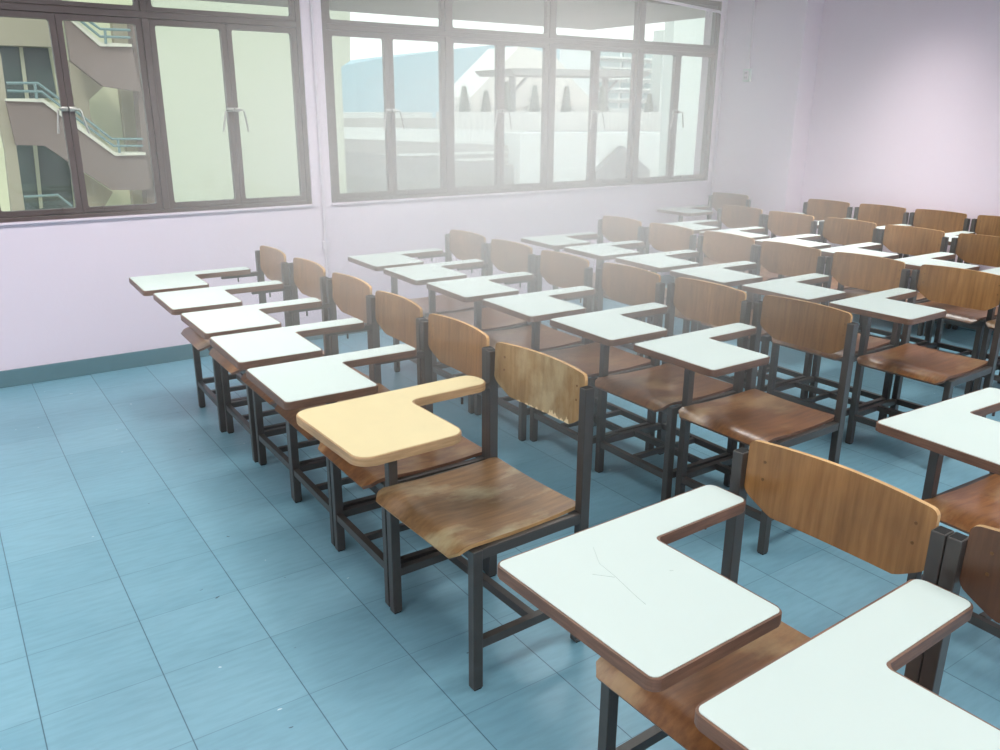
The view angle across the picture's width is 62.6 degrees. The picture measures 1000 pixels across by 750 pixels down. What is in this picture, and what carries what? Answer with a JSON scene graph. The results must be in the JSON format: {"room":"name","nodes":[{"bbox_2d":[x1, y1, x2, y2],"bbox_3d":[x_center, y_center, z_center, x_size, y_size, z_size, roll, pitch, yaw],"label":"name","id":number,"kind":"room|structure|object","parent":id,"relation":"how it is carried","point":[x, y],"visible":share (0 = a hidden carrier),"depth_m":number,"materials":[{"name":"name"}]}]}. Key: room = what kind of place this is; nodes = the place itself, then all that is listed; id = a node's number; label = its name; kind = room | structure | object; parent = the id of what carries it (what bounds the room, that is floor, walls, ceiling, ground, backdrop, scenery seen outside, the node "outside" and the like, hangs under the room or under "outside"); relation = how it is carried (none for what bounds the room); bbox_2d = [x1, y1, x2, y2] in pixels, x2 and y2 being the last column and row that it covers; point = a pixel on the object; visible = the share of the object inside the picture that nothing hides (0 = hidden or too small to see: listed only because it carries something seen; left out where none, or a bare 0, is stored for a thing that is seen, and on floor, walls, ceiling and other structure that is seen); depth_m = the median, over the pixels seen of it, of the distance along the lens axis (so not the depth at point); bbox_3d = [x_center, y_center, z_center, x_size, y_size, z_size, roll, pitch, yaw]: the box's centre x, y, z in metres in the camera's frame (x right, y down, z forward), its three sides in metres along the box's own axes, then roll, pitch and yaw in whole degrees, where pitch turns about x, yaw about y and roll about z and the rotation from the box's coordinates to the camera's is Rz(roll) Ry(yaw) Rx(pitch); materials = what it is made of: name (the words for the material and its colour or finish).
{"room":"classroom","nodes":[
{"label":"classroom","id":0,"kind":"room"},
{"bbox_2d":[0,0,727,370],"bbox_3d":[-1.783,-1.447,4.895,9.535,2.700,0.170,-12,21,-33],"label":"wall","id":1,"kind":"structure","parent":0,"point":[67,294],"depth_m":5.08,"materials":[{"name":"pink paint"}]},
{"bbox_2d":[0,0,313,225],"bbox_3d":[-2.682,-1.491,4.133,3.573,1.470,0.094,-12,21,-33],"label":"window","id":2,"kind":"structure","parent":1,"relation":"in","point":[141,14],"depth_m":4.67,"materials":[{"name":"metal"},{"name":"dark brown painted metal"}]},
{"bbox_2d":[0,0,139,10],"bbox_3d":[-2.322,-2.074,4.220,0.846,0.326,0.036,-12,21,-33],"label":"light","id":3,"kind":"object","parent":2,"relation":"attached to","point":[35,4],"depth_m":4.29,"materials":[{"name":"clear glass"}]},
{"bbox_2d":[146,0,294,20],"bbox_3d":[-1.592,-2.223,4.698,0.844,0.326,0.036,-12,21,-33],"label":"light","id":4,"kind":"object","parent":2,"relation":"attached to","point":[150,10],"depth_m":4.70,"materials":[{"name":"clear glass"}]},
{"bbox_2d":[300,0,316,206],"bbox_3d":[-1.192,-1.798,5.094,0.030,1.496,0.006,-12,21,-33],"label":"trim","id":5,"kind":"structure","parent":1,"relation":"attached to","point":[302,2],"depth_m":5.12,"materials":[{"name":"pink paint"}]},
{"bbox_2d":[309,0,329,277],"bbox_3d":[-1.143,-1.551,5.201,0.045,2.678,0.022,-12,21,-33],"label":"conduit pipe","id":6,"kind":"object","parent":1,"relation":"attached to","point":[325,244],"visible":0.93,"depth_m":5.21,"materials":[{"name":"white plastic"}]},
{"bbox_2d":[0,274,673,387],"bbox_3d":[-1.824,-0.167,5.168,9.030,0.095,0.014,-12,21,-33],"label":"baseboard","id":7,"kind":"structure","parent":1,"relation":"attached to","point":[41,373],"depth_m":4.83,"materials":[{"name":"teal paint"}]},
{"bbox_2d":[321,0,721,204],"bbox_3d":[0.370,-2.116,6.132,3.577,1.470,0.094,-12,21,-33],"label":"window","id":8,"kind":"structure","parent":1,"relation":"in","point":[445,34],"depth_m":6.00,"materials":[{"name":"metal"},{"name":"dark brown painted metal"}]},
{"bbox_2d":[325,0,443,30],"bbox_3d":[-0.730,-2.399,5.262,0.845,0.326,0.036,-12,21,-33],"label":"light","id":9,"kind":"object","parent":8,"relation":"attached to","point":[329,23],"depth_m":5.26,"materials":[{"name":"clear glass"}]},
{"bbox_2d":[449,0,549,37],"bbox_3d":[0.000,-2.549,5.740,0.847,0.326,0.036,-12,21,-33],"label":"light","id":10,"kind":"object","parent":8,"relation":"attached to","point":[453,31],"depth_m":5.76,"materials":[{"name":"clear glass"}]},
{"bbox_2d":[554,0,640,43],"bbox_3d":[0.731,-2.699,6.219,0.847,0.326,0.036,-12,21,-33],"label":"light","id":11,"kind":"object","parent":8,"relation":"attached to","point":[637,15],"depth_m":6.30,"materials":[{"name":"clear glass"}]},
{"bbox_2d":[642,0,717,48],"bbox_3d":[1.462,-2.848,6.697,0.845,0.326,0.036,-12,21,-33],"label":"light","id":12,"kind":"object","parent":8,"relation":"attached to","point":[707,4],"depth_m":6.70,"materials":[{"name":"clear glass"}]},
{"bbox_2d":[655,0,726,194],"bbox_3d":[0.911,-1.831,6.576,2.424,2.391,0.042,-12,21,-33],"label":"conduit pipe","id":13,"kind":"object","parent":1,"relation":"attached to","point":[665,1],"visible":0.89,"depth_m":7.03,"materials":[{"name":"white plastic"}]},
{"bbox_2d":[198,0,705,29],"bbox_3d":[-2.354,-2.860,5.742,9.985,0.140,2.529,-12,21,-33],"label":"ceiling","id":14,"kind":"structure","parent":0,"point":[573,14],"depth_m":7.61,"materials":[{"name":"paint"}]},
{"bbox_2d":[0,286,999,749],"bbox_3d":[0.437,0.907,2.241,9.535,0.120,8.051,-12,21,-33],"label":"floor","id":15,"kind":"structure","parent":0,"point":[163,586],"depth_m":2.71,"materials":[{"name":"blue tile"}]},
{"bbox_2d":[129,246,291,431],"bbox_3d":[-1.393,-0.184,4.054,0.668,0.819,0.454,-11,21,-31],"label":"chair","id":16,"kind":"object","parent":15,"relation":"on","point":[271,262],"visible":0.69,"depth_m":4.03,"materials":[{"name":"paint"}]},
{"bbox_2d":[153,257,329,462],"bbox_3d":[-1.135,-0.075,3.721,0.668,0.819,0.454,-11,21,-32],"label":"chair","id":17,"kind":"object","parent":15,"relation":"on","point":[309,276],"visible":0.56,"depth_m":3.71,"materials":[{"name":"brown wood"}]},
{"bbox_2d":[181,272,374,498],"bbox_3d":[-0.877,0.040,3.373,0.668,0.819,0.454,-11,21,-32],"label":"chair","id":18,"kind":"object","parent":15,"relation":"on","point":[351,294],"visible":0.52,"depth_m":3.40,"materials":[{"name":"brown wood"}]},
{"bbox_2d":[209,290,426,545],"bbox_3d":[-0.644,0.151,3.032,0.668,0.819,0.454,-11,21,-31],"label":"chair","id":19,"kind":"object","parent":15,"relation":"on","point":[399,317],"visible":0.55,"depth_m":3.03,"materials":[{"name":"brown wood"}]},
{"bbox_2d":[246,313,494,606],"bbox_3d":[-0.403,0.267,2.678,0.668,0.819,0.454,-11,21,-32],"label":"chair","id":20,"kind":"object","parent":15,"relation":"on","point":[459,345],"visible":0.58,"depth_m":2.63,"materials":[{"name":"brown wood"}]},
{"bbox_2d":[348,229,487,371],"bbox_3d":[-0.450,-0.373,4.658,0.668,0.819,0.454,-11,21,-32],"label":"chair","id":21,"kind":"object","parent":15,"relation":"on","point":[464,245],"visible":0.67,"depth_m":4.68,"materials":[{"name":"brown wood"}]},
{"bbox_2d":[296,342,594,690],"bbox_3d":[-0.148,0.388,2.311,0.679,0.819,0.483,-12,22,-34],"label":"chair","id":22,"kind":"object","parent":15,"relation":"on","point":[487,508],"visible":1,"depth_m":2.28,"materials":[{"name":"paint"}]},
{"bbox_2d":[383,239,534,413],"bbox_3d":[-0.204,-0.262,4.318,0.668,0.819,0.454,-11,21,-32],"label":"chair","id":23,"kind":"object","parent":15,"relation":"on","point":[507,256],"visible":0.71,"depth_m":4.35,"materials":[{"name":"brown wood"}]},
{"bbox_2d":[427,250,592,440],"bbox_3d":[0.048,-0.149,3.974,0.668,0.819,0.454,-11,21,-31],"label":"chair","id":24,"kind":"object","parent":15,"relation":"on","point":[559,269],"visible":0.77,"depth_m":3.97,"materials":[{"name":"brown wood"}]},
{"bbox_2d":[483,263,664,469],"bbox_3d":[0.320,-0.041,3.648,0.668,0.819,0.454,-11,21,-31],"label":"chair","id":25,"kind":"object","parent":15,"relation":"on","point":[630,285],"visible":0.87,"depth_m":3.68,"materials":[{"name":"brown wood"}]},
{"bbox_2d":[521,215,643,344],"bbox_3d":[0.528,-0.590,5.349,0.668,0.819,0.454,-11,21,-31],"label":"chair","id":26,"kind":"object","parent":15,"relation":"on","point":[614,228],"visible":0.48,"depth_m":5.36,"materials":[{"name":"brown wood"}]},
{"bbox_2d":[564,223,696,366],"bbox_3d":[0.777,-0.477,5.006,0.668,0.819,0.454,-11,21,-30],"label":"chair","id":27,"kind":"object","parent":15,"relation":"on","point":[663,237],"visible":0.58,"depth_m":5.01,"materials":[{"name":"brown wood"}]},
{"bbox_2d":[550,277,751,500],"bbox_3d":[0.591,0.066,3.322,0.668,0.819,0.454,-11,21,-32],"label":"chair","id":28,"kind":"object","parent":15,"relation":"on","point":[657,388],"visible":0.92,"depth_m":3.34,"materials":[{"name":"brown wood"}]},
{"bbox_2d":[615,231,756,372],"bbox_3d":[1.038,-0.367,4.672,0.668,0.819,0.454,-11,21,-31],"label":"chair","id":29,"kind":"object","parent":15,"relation":"on","point":[717,246],"visible":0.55,"depth_m":4.67,"materials":[{"name":"brown wood"}]},
{"bbox_2d":[657,192,750,290],"bbox_3d":[1.701,-1.103,6.963,0.668,0.819,0.454,-12,22,-34],"label":"chair","id":30,"kind":"object","parent":15,"relation":"on","point":[717,200],"visible":0.45,"depth_m":6.99,"materials":[{"name":"brown wood"}]},
{"bbox_2d":[663,205,764,265],"bbox_3d":[1.511,-0.800,6.019,0.668,0.819,0.454,-11,21,-31],"label":"chair","id":31,"kind":"object","parent":15,"relation":"on","point":[732,216],"visible":0.44,"depth_m":6.06,"materials":[{"name":"brown wood"}]},
{"bbox_2d":[497,440,953,749],"bbox_3d":[0.403,0.628,1.579,0.679,0.819,0.483,-12,22,-34],"label":"chair","id":32,"kind":"object","parent":15,"relation":"on","point":[670,632],"visible":0.81,"depth_m":1.53,"materials":[{"name":"paint"}]},
{"bbox_2d":[633,295,858,554],"bbox_3d":[0.865,0.174,2.993,0.668,0.819,0.454,-12,21,-33],"label":"chair","id":33,"kind":"object","parent":15,"relation":"on","point":[750,415],"visible":0.91,"depth_m":2.98,"materials":[{"name":"brown wood"}]},
{"bbox_2d":[670,241,825,398],"bbox_3d":[1.270,-0.251,4.317,0.668,0.819,0.454,-11,21,-31],"label":"chair","id":34,"kind":"object","parent":15,"relation":"on","point":[787,259],"visible":0.51,"depth_m":4.33,"materials":[{"name":"brown wood"}]},
{"bbox_2d":[699,211,816,335],"bbox_3d":[1.745,-0.682,5.661,0.668,0.819,0.454,-11,21,-31],"label":"chair","id":35,"kind":"object","parent":15,"relation":"on","point":[779,223],"visible":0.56,"depth_m":5.70,"materials":[{"name":"brown wood"}]},
{"bbox_2d":[771,199,852,245],"bbox_3d":[2.338,-0.945,6.487,0.668,0.819,0.454,-11,21,-32],"label":"chair","id":36,"kind":"object","parent":15,"relation":"on","point":[820,209],"visible":0.3,"depth_m":6.56,"materials":[{"name":"brown wood"}]},
{"bbox_2d":[755,217,878,341],"bbox_3d":[2.014,-0.573,5.329,0.668,0.819,0.454,-11,21,-32],"label":"chair","id":37,"kind":"object","parent":15,"relation":"on","point":[841,231],"visible":0.42,"depth_m":5.37,"materials":[{"name":"brown wood"}]},
{"bbox_2d":[742,252,909,419],"bbox_3d":[1.538,-0.141,3.983,0.668,0.819,0.454,-12,21,-33],"label":"chair","id":38,"kind":"object","parent":15,"relation":"on","point":[860,271],"visible":0.75,"depth_m":4.02,"materials":[{"name":"brown wood"}]},
{"bbox_2d":[694,525,999,749],"bbox_3d":[0.674,0.746,1.221,0.679,0.819,0.483,-12,22,-34],"label":"chair","id":39,"kind":"object","parent":15,"relation":"on","point":[841,688],"visible":1,"depth_m":1.18,"materials":[{"name":"paint"}]},
{"bbox_2d":[817,204,908,322],"bbox_3d":[2.614,-0.839,6.164,0.668,0.819,0.454,-11,21,-32],"label":"chair","id":40,"kind":"object","parent":15,"relation":"on","point":[882,215],"visible":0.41,"depth_m":6.22,"materials":[{"name":"brown wood"}]},
{"bbox_2d":[819,225,948,345],"bbox_3d":[2.266,-0.460,4.985,0.668,0.819,0.454,-12,21,-33],"label":"chair","id":41,"kind":"object","parent":15,"relation":"on","point":[909,240],"visible":0.54,"depth_m":5.03,"materials":[{"name":"brown wood"}]},
{"bbox_2d":[829,264,999,443],"bbox_3d":[1.814,-0.032,3.651,0.668,0.819,0.454,-12,22,-34],"label":"chair","id":42,"kind":"object","parent":15,"relation":"on","point":[966,288],"visible":0.93,"depth_m":3.68,"materials":[{"name":"brown wood"}]},
{"bbox_2d":[876,209,969,335],"bbox_3d":[2.881,-0.734,5.845,0.668,0.819,0.454,-11,21,-32],"label":"chair","id":43,"kind":"object","parent":15,"relation":"on","point":[946,221],"visible":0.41,"depth_m":5.89,"materials":[{"name":"brown wood"}]},
{"bbox_2d":[875,388,999,637],"bbox_3d":[1.394,0.413,2.264,0.668,0.819,0.454,-11,21,-30],"label":"chair","id":44,"kind":"object","parent":15,"relation":"on","point":[955,428],"visible":0.8,"depth_m":2.25,"materials":[{"name":"brown wood"}]},
{"bbox_2d":[894,233,999,393],"bbox_3d":[2.533,-0.348,4.644,0.668,0.819,0.454,-11,21,-32],"label":"chair","id":45,"kind":"object","parent":15,"relation":"on","point":[971,248],"visible":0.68,"depth_m":4.70,"materials":[{"name":"brown wood"}]},
{"bbox_2d":[924,215,999,348],"bbox_3d":[3.142,-0.623,5.508,0.668,0.819,0.454,-11,21,-32],"label":"chair","id":46,"kind":"object","parent":15,"relation":"on","point":[989,225],"visible":0.3,"depth_m":5.63,"materials":[{"name":"brown wood"}]},
{"bbox_2d":[972,267,999,391],"bbox_3d":[2.779,-0.234,4.295,0.668,0.819,0.454,-12,21,-33],"label":"chair","id":47,"kind":"object","parent":15,"relation":"on","point":[990,322],"visible":0.36,"depth_m":4.41,"materials":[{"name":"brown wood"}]},
{"bbox_2d":[711,0,823,279],"bbox_3d":[2.212,-2.086,6.957,0.205,2.700,0.791,-12,21,-33],"label":"wall column","id":48,"kind":"structure","parent":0,"point":[764,121],"depth_m":6.77,"materials":[{"name":"pink paint"}]},
{"bbox_2d":[743,0,755,81],"bbox_3d":[2.058,-2.910,6.711,0.036,0.977,0.068,-12,21,-33],"label":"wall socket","id":49,"kind":"object","parent":48,"relation":"attached to","point":[747,73],"visible":1,"depth_m":6.80,"materials":[{"name":"white plastic"}]},
{"bbox_2d":[799,0,999,306],"bbox_3d":[4.364,-1.205,4.275,0.150,2.700,7.881,-12,21,-33],"label":"wall","id":50,"kind":"structure","parent":0,"point":[905,112],"depth_m":6.00,"materials":[{"name":"pink paint"}]},
{"bbox_2d":[934,321,993,334],"bbox_3d":[4.473,0.133,4.375,0.014,0.095,6.926,-12,21,-33],"label":"baseboard","id":51,"kind":"structure","parent":50,"relation":"attached to","point":[935,321],"depth_m":5.92,"materials":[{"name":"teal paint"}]},
{"label":"outside","id":52,"kind":"structure","parent":0,"visible":0},
{"bbox_3d":[-16.996,-25.705,110.518,220.000,0.300,194.369,-12,21,-33],"label":"ground","id":53,"kind":"structure","parent":52,"visible":0},
{"bbox_2d":[0,0,154,210],"bbox_3d":[-10.630,-3.582,20.549,5.550,13.020,2.532,-12,21,-33],"label":"building","id":54,"kind":"structure","parent":53,"relation":"on","point":[103,64],"depth_m":19.75,"materials":[{"name":"beige paint"}]},
{"bbox_2d":[151,0,349,201],"bbox_3d":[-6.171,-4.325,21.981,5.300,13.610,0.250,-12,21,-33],"label":"building wing","id":55,"kind":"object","parent":53,"relation":"on","point":[190,62],"visible":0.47,"depth_m":20.66},
{"bbox_2d":[343,112,431,127],"bbox_3d":[-9.314,-14.528,60.620,8.370,9.220,3.000,-12,21,-33],"label":"ledge","id":56,"kind":"object","parent":53,"relation":"on","point":[345,114],"visible":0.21,"depth_m":58.08,"materials":[{"name":"white concrete"}]},
{"bbox_2d":[343,118,524,192],"bbox_3d":[-3.514,-7.804,40.198,11.610,9.060,1.980,-12,21,-33],"label":"building","id":57,"kind":"structure","parent":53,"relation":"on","point":[417,150],"depth_m":38.39,"materials":[{"name":"grey concrete"}]},
{"bbox_2d":[341,45,559,117],"bbox_3d":[-10.121,-26.495,86.103,25.840,16.310,20.000,-12,21,-33],"label":"sky","id":58,"kind":"structure","parent":53,"relation":"on","point":[416,75],"depth_m":74.55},
{"bbox_2d":[454,46,588,111],"bbox_3d":[1.101,-17.101,61.551,11.100,13.680,4.000,-12,21,-33],"label":"gabled building","id":59,"kind":"structure","parent":53,"relation":"on","point":[515,57],"depth_m":58.42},
{"bbox_2d":[436,112,660,131],"bbox_3d":[4.120,-10.442,47.985,19.200,9.390,0.900,-12,21,-33],"label":"parapet","id":60,"kind":"object","parent":53,"relation":"on","point":[521,121],"visible":0.11,"depth_m":46.19,"materials":[{"name":"grey concrete"}]},
{"bbox_2d":[504,131,659,183],"bbox_3d":[5.251,-9.270,46.059,12.490,8.360,3.000,-12,21,-33],"label":"building","id":61,"kind":"structure","parent":53,"relation":"on","point":[570,148],"depth_m":42.29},
{"bbox_2d":[560,49,651,111],"bbox_3d":[18.896,-48.603,149.831,20.680,19.560,21.600,-12,21,-33],"label":"apartment block","id":62,"kind":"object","parent":53,"relation":"on","point":[619,95],"visible":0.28,"depth_m":138.47,"materials":[{"name":"white concrete"}]},
{"bbox_2d":[595,146,649,179],"bbox_3d":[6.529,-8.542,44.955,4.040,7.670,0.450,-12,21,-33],"label":"shed","id":63,"kind":"object","parent":53,"relation":"on","point":[613,166],"visible":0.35,"depth_m":43.56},
{"bbox_2d":[650,30,664,111],"bbox_3d":[13.049,-17.770,61.662,4.530,15.040,1.000,-12,21,-33],"label":"building wing","id":64,"kind":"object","parent":53,"relation":"on","point":[657,60],"visible":0.14,"depth_m":59.06},
{"bbox_2d":[658,18,704,175],"bbox_3d":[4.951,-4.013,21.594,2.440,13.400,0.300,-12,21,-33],"label":"building wing","id":65,"kind":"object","parent":53,"relation":"on","point":[689,31],"visible":0.02,"depth_m":20.20},
{"bbox_3d":[2.286,-11.804,53.935,26.000,8.300,11.000,-12,21,-33],"label":"floor","id":66,"kind":"structure","parent":53,"relation":"on","visible":0},
{"bbox_2d":[455,83,472,111],"bbox_3d":[-2.027,-15.156,46.536,1.617,2.573,1.568,-12,21,-33],"label":"conifer tree","id":67,"kind":"object","parent":66,"relation":"on","point":[464,104],"visible":0.51,"depth_m":46.26,"materials":[{"name":"green plant"}]},
{"bbox_2d":[478,89,492,111],"bbox_3d":[-0.810,-15.287,47.361,1.687,2.331,1.571,-12,21,-33],"label":"conifer tree","id":68,"kind":"object","parent":66,"relation":"on","point":[485,106],"visible":0.48,"depth_m":47.09,"materials":[{"name":"green plant"}]},
{"bbox_2d":[504,78,515,111],"bbox_3d":[0.428,-15.802,48.074,1.585,2.887,1.628,-12,21,-33],"label":"conifer tree","id":69,"kind":"object","parent":66,"relation":"on","point":[507,95],"visible":0.31,"depth_m":47.76,"materials":[{"name":"green plant"}]},
{"bbox_2d":[523,82,541,111],"bbox_3d":[2.044,-16.060,49.178,2.042,2.721,2.001,-4,18,-13],"label":"conifer tree","id":70,"kind":"object","parent":66,"relation":"on","point":[534,102],"visible":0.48,"depth_m":48.90,"materials":[{"name":"green plant"}]},
{"bbox_2d":[475,68,651,111],"bbox_3d":[4.395,-18.497,55.176,11.960,3.721,4.000,-12,21,-33],"label":"canopy","id":71,"kind":"object","parent":66,"relation":"on","point":[512,73],"visible":0.56,"depth_m":52.77,"materials":[{"name":"grey concrete"}]},
{"bbox_2d":[558,85,574,111],"bbox_3d":[4.091,-16.476,50.529,1.624,2.709,1.580,-12,21,-33],"label":"conifer tree","id":72,"kind":"object","parent":66,"relation":"on","point":[566,101],"visible":0.42,"depth_m":50.22,"materials":[{"name":"green plant"}]},
{"bbox_2d":[598,84,609,111],"bbox_3d":[6.415,-17.001,52.057,1.520,2.799,1.582,4,18,10],"label":"conifer tree","id":73,"kind":"object","parent":66,"relation":"on","point":[602,106],"visible":0.45,"depth_m":51.75,"materials":[{"name":"green plant"}]},
{"bbox_2d":[641,91,658,111],"bbox_3d":[9.874,-17.483,54.289,2.131,2.388,2.096,-12,21,-33],"label":"conifer tree","id":74,"kind":"object","parent":66,"relation":"on","point":[649,106],"visible":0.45,"depth_m":54.04,"materials":[{"name":"green plant"}]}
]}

